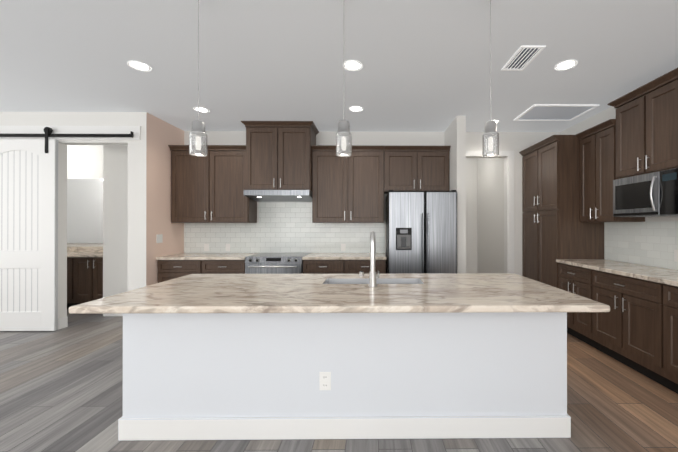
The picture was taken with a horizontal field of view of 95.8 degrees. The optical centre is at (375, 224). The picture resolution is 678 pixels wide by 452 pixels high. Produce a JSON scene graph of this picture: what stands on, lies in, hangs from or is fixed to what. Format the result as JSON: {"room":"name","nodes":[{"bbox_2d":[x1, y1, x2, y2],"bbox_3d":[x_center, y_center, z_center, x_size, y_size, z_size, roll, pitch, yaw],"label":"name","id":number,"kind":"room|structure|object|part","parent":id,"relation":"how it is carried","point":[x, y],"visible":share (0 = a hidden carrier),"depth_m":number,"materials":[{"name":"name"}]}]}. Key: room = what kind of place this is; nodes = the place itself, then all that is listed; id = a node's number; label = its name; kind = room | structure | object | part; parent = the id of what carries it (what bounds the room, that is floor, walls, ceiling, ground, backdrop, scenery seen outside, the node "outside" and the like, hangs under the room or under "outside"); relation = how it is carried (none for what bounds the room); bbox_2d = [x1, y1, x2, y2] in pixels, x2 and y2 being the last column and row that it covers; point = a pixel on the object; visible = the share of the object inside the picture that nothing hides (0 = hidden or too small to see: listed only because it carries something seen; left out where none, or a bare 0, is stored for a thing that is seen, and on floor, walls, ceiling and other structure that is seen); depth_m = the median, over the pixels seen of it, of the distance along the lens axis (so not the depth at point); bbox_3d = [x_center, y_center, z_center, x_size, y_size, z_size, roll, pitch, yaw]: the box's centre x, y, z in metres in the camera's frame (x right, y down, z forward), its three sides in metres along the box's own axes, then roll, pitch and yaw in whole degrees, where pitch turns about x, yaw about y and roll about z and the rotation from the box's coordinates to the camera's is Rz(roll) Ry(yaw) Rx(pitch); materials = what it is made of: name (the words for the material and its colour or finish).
{"room":"kitchen","nodes":[
{"label":"kitchen","id":0,"kind":"room"},
{"bbox_2d":[0,112,146,318],"bbox_3d":[-5.276,-0.050,3.950,4.650,2.800,0.141,0,0,-1],"label":"wall","id":1,"kind":"structure","parent":0,"point":[136,249],"depth_m":3.92,"materials":[{"name":"white paint"}]},
{"bbox_2d":[58,318,60,329],"bbox_3d":[-5.822,1.280,3.887,3.514,0.140,0.022,0,0,-1],"label":"baseboard","id":2,"kind":"structure","parent":1,"relation":"attached to","point":[59,320],"depth_m":3.92,"materials":[{"name":"white wood"}]},
{"bbox_2d":[0,127,132,330],"bbox_3d":[-4.064,0.052,3.857,1.960,2.572,0.065,0,0,-1],"label":"barn door","id":3,"kind":"structure","parent":1,"relation":"in","point":[28,234],"depth_m":3.84,"materials":[{"name":"white wood"}]},
{"bbox_3d":[-4.065,-1.145,3.868,1.960,0.071,0.048,0,0,-1],"label":"barn door rail","id":4,"kind":"part","parent":3,"relation":"part of","materials":[{"name":"black metal"}]},
{"bbox_2d":[67,145,102,246],"bbox_3d":[-5.314,-0.047,5.390,4.600,2.800,0.120,0,0,-1],"label":"wall","id":5,"kind":"structure","parent":0,"point":[84,161],"depth_m":5.33,"materials":[{"name":"white paint"}]},
{"bbox_2d":[67,179,102,242],"bbox_3d":[-5.338,-0.237,5.319,2.350,1.120,0.018,0,0,-1],"label":"bathroom mirror","id":6,"kind":"object","parent":5,"relation":"attached to","point":[84,210],"visible":0.29,"depth_m":5.31,"materials":[{"name":"white mirror"}]},
{"bbox_2d":[103,145,127,297],"bbox_3d":[-3.549,-0.049,4.331,0.949,2.800,0.589,0,0,-1],"label":"wall","id":7,"kind":"structure","parent":0,"point":[115,187],"depth_m":4.50,"materials":[{"name":"white paint"}]},
{"bbox_2d":[103,313,122,315],"bbox_3d":[-3.616,1.281,4.494,0.780,0.140,0.015,0,0,-1],"label":"baseboard","id":8,"kind":"structure","parent":7,"relation":"attached to","point":[107,314],"depth_m":4.48,"materials":[{"name":"white wood"}]},
{"bbox_2d":[146,113,183,285],"bbox_3d":[-3.014,-0.049,4.316,0.120,2.800,0.787,0,0,-1],"label":"wall","id":9,"kind":"structure","parent":0,"point":[161,135],"depth_m":4.17,"materials":[{"name":"beige paint"}]},
{"bbox_2d":[156,234,162,242],"bbox_3d":[-2.948,0.191,4.161,0.008,0.115,0.115,0,0,-1],"label":"light switch","id":10,"kind":"object","parent":9,"relation":"attached to","point":[159,238],"visible":1,"depth_m":4.15,"materials":[{"name":"white plastic"}]},
{"bbox_2d":[0,309,677,451],"bbox_3d":[-1.237,1.407,2.474,13.300,0.120,13.100,0,0,-1],"label":"floor","id":11,"kind":"structure","parent":0,"point":[61,390],"depth_m":2.23,"materials":[{"name":"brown wood"}]},
{"bbox_2d":[67,257,70,308],"bbox_3d":[-5.039,0.932,5.040,0.600,0.840,0.550,0,0,-1],"label":"base cabinet","id":12,"kind":"object","parent":11,"relation":"on","point":[68,258],"depth_m":4.77,"materials":[{"name":"brown wood"}]},
{"bbox_2d":[71,257,102,305],"bbox_3d":[-4.440,0.932,5.046,0.599,0.840,0.550,0,0,-1],"label":"base cabinet","id":13,"kind":"object","parent":11,"relation":"on","point":[84,279],"depth_m":4.78,"materials":[{"name":"brown wood"}]},
{"bbox_2d":[67,247,102,256],"bbox_3d":[-5.340,0.446,5.032,2.440,0.128,0.587,0,0,-1],"label":"countertop","id":14,"kind":"structure","parent":13,"relation":"on","point":[84,251],"depth_m":5.25,"materials":[{"name":"brown stone"}]},
{"bbox_2d":[158,260,201,282],"bbox_3d":[-2.654,0.914,4.410,0.596,0.876,0.600,0,0,-1],"label":"base cabinet","id":15,"kind":"object","parent":11,"relation":"on","point":[170,269],"depth_m":4.11,"materials":[{"name":"brown wood"}]},
{"bbox_2d":[202,260,244,273],"bbox_3d":[-2.059,0.914,4.416,0.593,0.876,0.600,0,0,-1],"label":"base cabinet","id":16,"kind":"object","parent":11,"relation":"on","point":[208,266],"depth_m":4.12,"materials":[{"name":"brown wood"}]},
{"bbox_2d":[245,253,309,273],"bbox_3d":[-1.377,0.892,4.379,0.763,0.918,0.666,0,0,-1],"label":"range","id":17,"kind":"object","parent":11,"relation":"on","point":[275,263],"visible":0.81,"depth_m":4.10,"materials":[{"name":"silver metal"}]},
{"bbox_2d":[303,260,345,273],"bbox_3d":[-0.709,0.914,4.428,0.566,0.876,0.600,0,0,-1],"label":"base cabinet","id":18,"kind":"object","parent":11,"relation":"on","point":[309,266],"depth_m":4.13,"materials":[{"name":"brown wood"}]},
{"bbox_2d":[118,312,570,440],"bbox_3d":[-0.188,0.909,2.296,2.836,0.875,0.776,0,0,-1],"label":"kitchen island","id":19,"kind":"object","parent":11,"relation":"on","point":[372,354],"depth_m":1.92,"materials":[{"name":"white paint"}]},
{"bbox_2d":[69,272,609,315],"bbox_3d":[-0.184,0.452,2.160,2.872,0.038,1.100,0,0,-1],"label":"island countertop","id":20,"kind":"structure","parent":19,"relation":"on","point":[193,294],"depth_m":1.86,"materials":[{"name":"beige stone"}]},
{"bbox_2d":[369,232,380,287],"bbox_3d":[-0.011,0.240,2.226,0.076,0.383,0.228,0,0,-1],"label":"faucet","id":21,"kind":"object","parent":20,"relation":"on","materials":[{"name":"silver metal"}]},
{"bbox_2d":[329,280,420,283],"bbox_3d":[-0.016,0.557,2.349,0.748,0.240,0.253,0,0,-1],"label":"sink","id":22,"kind":"object","parent":20,"relation":"in","point":[330,281],"depth_m":2.47,"materials":[{"name":"silver metal"}]},
{"bbox_2d":[346,260,385,273],"bbox_3d":[-0.143,0.914,4.433,0.566,0.876,0.600,0,0,-1],"label":"base cabinet","id":23,"kind":"object","parent":11,"relation":"on","point":[352,266],"depth_m":4.14,"materials":[{"name":"brown wood"}]},
{"bbox_2d":[156,253,386,259],"bbox_3d":[-1.402,0.456,4.410,3.101,0.038,0.625,0,0,-1],"label":"countertop","id":24,"kind":"structure","parent":23,"relation":"on","point":[243,256],"depth_m":4.18,"materials":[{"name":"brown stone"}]},
{"bbox_2d":[386,190,456,273],"bbox_3d":[0.612,0.449,4.303,0.900,1.803,0.820,0,0,-1],"label":"refrigerator","id":25,"kind":"object","parent":11,"relation":"on","point":[421,231],"visible":0.75,"depth_m":3.94,"materials":[{"name":"silver metal"}]},
{"bbox_2d":[519,135,603,287],"bbox_3d":[2.572,0.108,4.302,0.645,2.485,0.912,0,0,-1],"label":"pantry cabinet","id":26,"kind":"object","parent":11,"relation":"on","point":[554,227],"visible":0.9,"depth_m":3.95,"materials":[{"name":"brown wood"}]},
{"bbox_2d":[558,263,677,393],"bbox_3d":[2.599,0.908,1.950,0.634,0.875,3.781,0,0,-1],"label":"base cabinet","id":27,"kind":"object","parent":11,"relation":"on","point":[635,328],"visible":0.88,"depth_m":2.78,"materials":[{"name":"brown wood"}]},
{"bbox_2d":[556,259,677,286],"bbox_3d":[2.604,0.451,1.952,0.625,0.038,3.782,0,0,-1],"label":"countertop","id":28,"kind":"structure","parent":27,"relation":"on","point":[667,276],"depth_m":2.97,"materials":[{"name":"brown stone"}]},
{"bbox_2d":[0,0,677,131],"bbox_3d":[-1.237,-1.513,2.480,13.300,0.120,13.100,0,0,-1],"label":"ceiling","id":29,"kind":"structure","parent":0,"point":[426,65],"depth_m":2.66,"materials":[{"name":"white paint"}]},
{"bbox_2d":[127,61,151,70],"bbox_3d":[-2.155,-1.449,2.785,0.179,0.006,0.179,0,0,45],"label":"recessed light","id":30,"kind":"object","parent":29,"relation":"in","point":[137,66],"depth_m":2.79,"materials":[{"name":"white plastic"}]},
{"bbox_2d":[189,0,206,156],"bbox_3d":[-1.086,-0.940,1.870,0.136,1.027,0.136,0,0,-1],"label":"pendant light","id":31,"kind":"object","parent":29,"relation":"hanging from","point":[198,127],"visible":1,"depth_m":1.85,"materials":[{"name":"clear glass"}]},
{"bbox_2d":[193,107,209,112],"bbox_3d":[-2.189,-1.447,3.839,0.179,0.006,0.179,0,0,45],"label":"recessed light","id":32,"kind":"object","parent":29,"relation":"in","point":[205,110],"depth_m":3.83,"materials":[{"name":"white plastic"}]},
{"bbox_2d":[336,47,351,156],"bbox_3d":[-0.194,-0.940,1.878,0.136,1.027,0.136,0,0,-1],"label":"pendant light","id":33,"kind":"object","parent":29,"relation":"hanging from","point":[343,128],"visible":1,"depth_m":1.86,"materials":[{"name":"clear glass"}]},
{"bbox_2d":[344,60,362,70],"bbox_3d":[-0.207,-1.449,2.777,0.179,0.006,0.179,0,0,45],"label":"recessed light","id":34,"kind":"object","parent":29,"relation":"in","point":[353,65],"depth_m":2.77,"materials":[{"name":"white plastic"}]},
{"bbox_2d":[349,106,362,111],"bbox_3d":[-0.241,-1.447,3.809,0.179,0.006,0.179,0,0,45],"label":"recessed light","id":35,"kind":"object","parent":29,"relation":"in","point":[355,108],"depth_m":3.81,"materials":[{"name":"white plastic"}]},
{"bbox_2d":[482,0,498,156],"bbox_3d":[0.714,-0.940,1.886,0.136,1.027,0.136,0,0,-1],"label":"pendant light","id":36,"kind":"object","parent":29,"relation":"hanging from","point":[490,128],"visible":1,"depth_m":1.87,"materials":[{"name":"clear glass"}]},
{"bbox_2d":[502,46,545,70],"bbox_3d":[1.282,-1.448,2.663,0.200,0.009,0.380,0,0,-1],"label":"ceiling vent","id":37,"kind":"object","parent":29,"relation":"in","point":[522,58],"visible":1,"depth_m":2.65,"materials":[{"name":"white metal"}]},
{"bbox_2d":[514,104,598,120],"bbox_3d":[2.305,-1.443,3.940,0.790,0.014,0.535,0,0,-1],"label":"panel","id":38,"kind":"object","parent":29,"relation":"attached to","point":[552,112],"visible":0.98,"depth_m":3.91,"materials":[{"name":"white metal"}]},
{"bbox_2d":[555,60,577,70],"bbox_3d":[1.733,-1.449,2.770,0.179,0.006,0.179,0,0,45],"label":"recessed light","id":39,"kind":"object","parent":29,"relation":"in","point":[561,66],"depth_m":2.77,"materials":[{"name":"white plastic"}]},
{"bbox_2d":[184,131,559,275],"bbox_3d":[-0.033,-0.048,4.798,6.090,2.800,0.120,0,0,-1],"label":"wall","id":40,"kind":"structure","parent":0,"point":[516,142],"depth_m":4.75,"materials":[{"name":"white paint"}]},
{"bbox_2d":[168,145,256,222],"bbox_3d":[-2.393,-0.575,4.550,1.117,1.093,0.330,0,0,-1],"label":"upper cabinet","id":41,"kind":"object","parent":40,"relation":"attached to","point":[218,180],"depth_m":4.39,"materials":[{"name":"brown wood"}]},
{"bbox_2d":[244,121,315,190],"bbox_3d":[-1.375,-0.958,4.506,0.910,0.948,0.439,0,0,-1],"label":"upper cabinet","id":42,"kind":"object","parent":40,"relation":"attached to","point":[277,154],"depth_m":4.29,"materials":[{"name":"brown wood"}]},
{"bbox_2d":[244,190,311,201],"bbox_3d":[-1.375,-0.419,4.470,0.910,0.125,0.491,0,0,-1],"label":"range hood","id":43,"kind":"object","parent":42,"relation":"attached to","point":[281,195],"visible":1,"depth_m":4.24,"materials":[{"name":"silver metal"}]},
{"bbox_2d":[184,202,384,252],"bbox_3d":[-1.405,-0.021,4.721,3.101,0.915,0.008,0,0,-1],"label":"tile backsplash","id":44,"kind":"structure","parent":40,"relation":"attached to","point":[285,227],"depth_m":4.72,"materials":[{"name":"white tile"}]},
{"bbox_2d":[204,244,208,250],"bbox_3d":[-2.607,0.352,4.699,0.072,0.115,0.008,0,0,-1],"label":"outlet","id":45,"kind":"object","parent":44,"relation":"attached to","point":[206,247],"depth_m":4.70,"materials":[{"name":"white plastic"}]},
{"bbox_2d":[341,244,345,250],"bbox_3d":[-0.497,0.352,4.719,0.072,0.115,0.008,0,0,-1],"label":"outlet","id":46,"kind":"object","parent":44,"relation":"attached to","point":[343,246],"depth_m":4.72,"materials":[{"name":"white plastic"}]},
{"bbox_2d":[312,145,383,222],"bbox_3d":[-0.397,-0.575,4.568,1.039,1.093,0.330,0,0,-1],"label":"upper cabinet","id":47,"kind":"object","parent":40,"relation":"attached to","point":[350,189],"depth_m":4.41,"materials":[{"name":"brown wood"}]},
{"bbox_2d":[384,146,450,192],"bbox_3d":[0.602,-0.803,4.578,0.950,0.637,0.330,0,0,-1],"label":"upper cabinet","id":48,"kind":"object","parent":40,"relation":"attached to","point":[406,168],"depth_m":4.42,"materials":[{"name":"brown wood"}]},
{"bbox_2d":[466,151,513,272],"bbox_3d":[1.685,0.102,4.804,0.955,2.500,0.138,0,0,-1],"label":"trim","id":49,"kind":"structure","parent":40,"relation":"attached to","point":[509,225],"depth_m":4.74,"materials":[{"name":"white wood"}]},
{"bbox_2d":[445,116,465,272],"bbox_3d":[1.141,-0.049,4.398,0.120,2.800,0.699,0,0,-1],"label":"wall","id":50,"kind":"structure","parent":0,"point":[455,135],"depth_m":4.05,"materials":[{"name":"white paint"}]},
{"bbox_2d":[466,158,477,272],"bbox_3d":[2.079,-0.045,6.277,3.000,2.800,0.121,0,0,-1],"label":"wall","id":51,"kind":"structure","parent":0,"point":[471,163],"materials":[{"name":"white paint"}]},
{"bbox_2d":[478,158,503,272],"bbox_3d":[2.145,-0.047,5.538,0.120,2.800,1.320,0,0,-1],"label":"wall","id":52,"kind":"structure","parent":0,"point":[484,215],"depth_m":5.50,"materials":[{"name":"white paint"}]},
{"bbox_2d":[560,106,677,269],"bbox_3d":[2.991,-0.057,0.515,0.120,2.800,8.499,0,0,-1],"label":"wall","id":53,"kind":"structure","parent":0,"point":[599,118],"depth_m":3.92,"materials":[{"name":"white paint"}]},
{"bbox_2d":[576,120,644,221],"bbox_3d":[2.736,-0.577,3.562,0.331,1.093,0.567,0,0,-1],"label":"upper cabinet","id":54,"kind":"object","parent":53,"relation":"attached to","point":[596,145],"depth_m":3.51,"materials":[{"name":"brown wood"}]},
{"bbox_2d":[604,221,677,269],"bbox_3d":[2.913,0.199,1.955,0.008,0.464,3.782,0,0,-1],"label":"tile backsplash","id":55,"kind":"structure","parent":53,"relation":"attached to","point":[655,244],"depth_m":3.30,"materials":[{"name":"white tile"}]},
{"bbox_2d":[674,250,677,261],"bbox_3d":[2.895,0.298,2.914,0.008,0.115,0.072,0,0,-1],"label":"outlet","id":56,"kind":"object","parent":55,"relation":"attached to","point":[675,255],"visible":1,"depth_m":2.93,"materials":[{"name":"white plastic"}]},
{"bbox_2d":[611,68,677,179],"bbox_3d":[2.742,-0.896,2.915,0.331,0.819,0.720,0,0,-1],"label":"upper cabinet","id":57,"kind":"object","parent":53,"relation":"attached to","point":[638,135],"depth_m":2.87,"materials":[{"name":"brown wood"}]},
{"bbox_2d":[613,168,677,216],"bbox_3d":[2.700,-0.283,2.913,0.410,0.402,0.716,0,0,-1],"label":"microwave","id":58,"kind":"object","parent":57,"relation":"in","point":[654,194],"visible":1,"depth_m":2.86,"materials":[{"name":"silver metal"}]}
]}

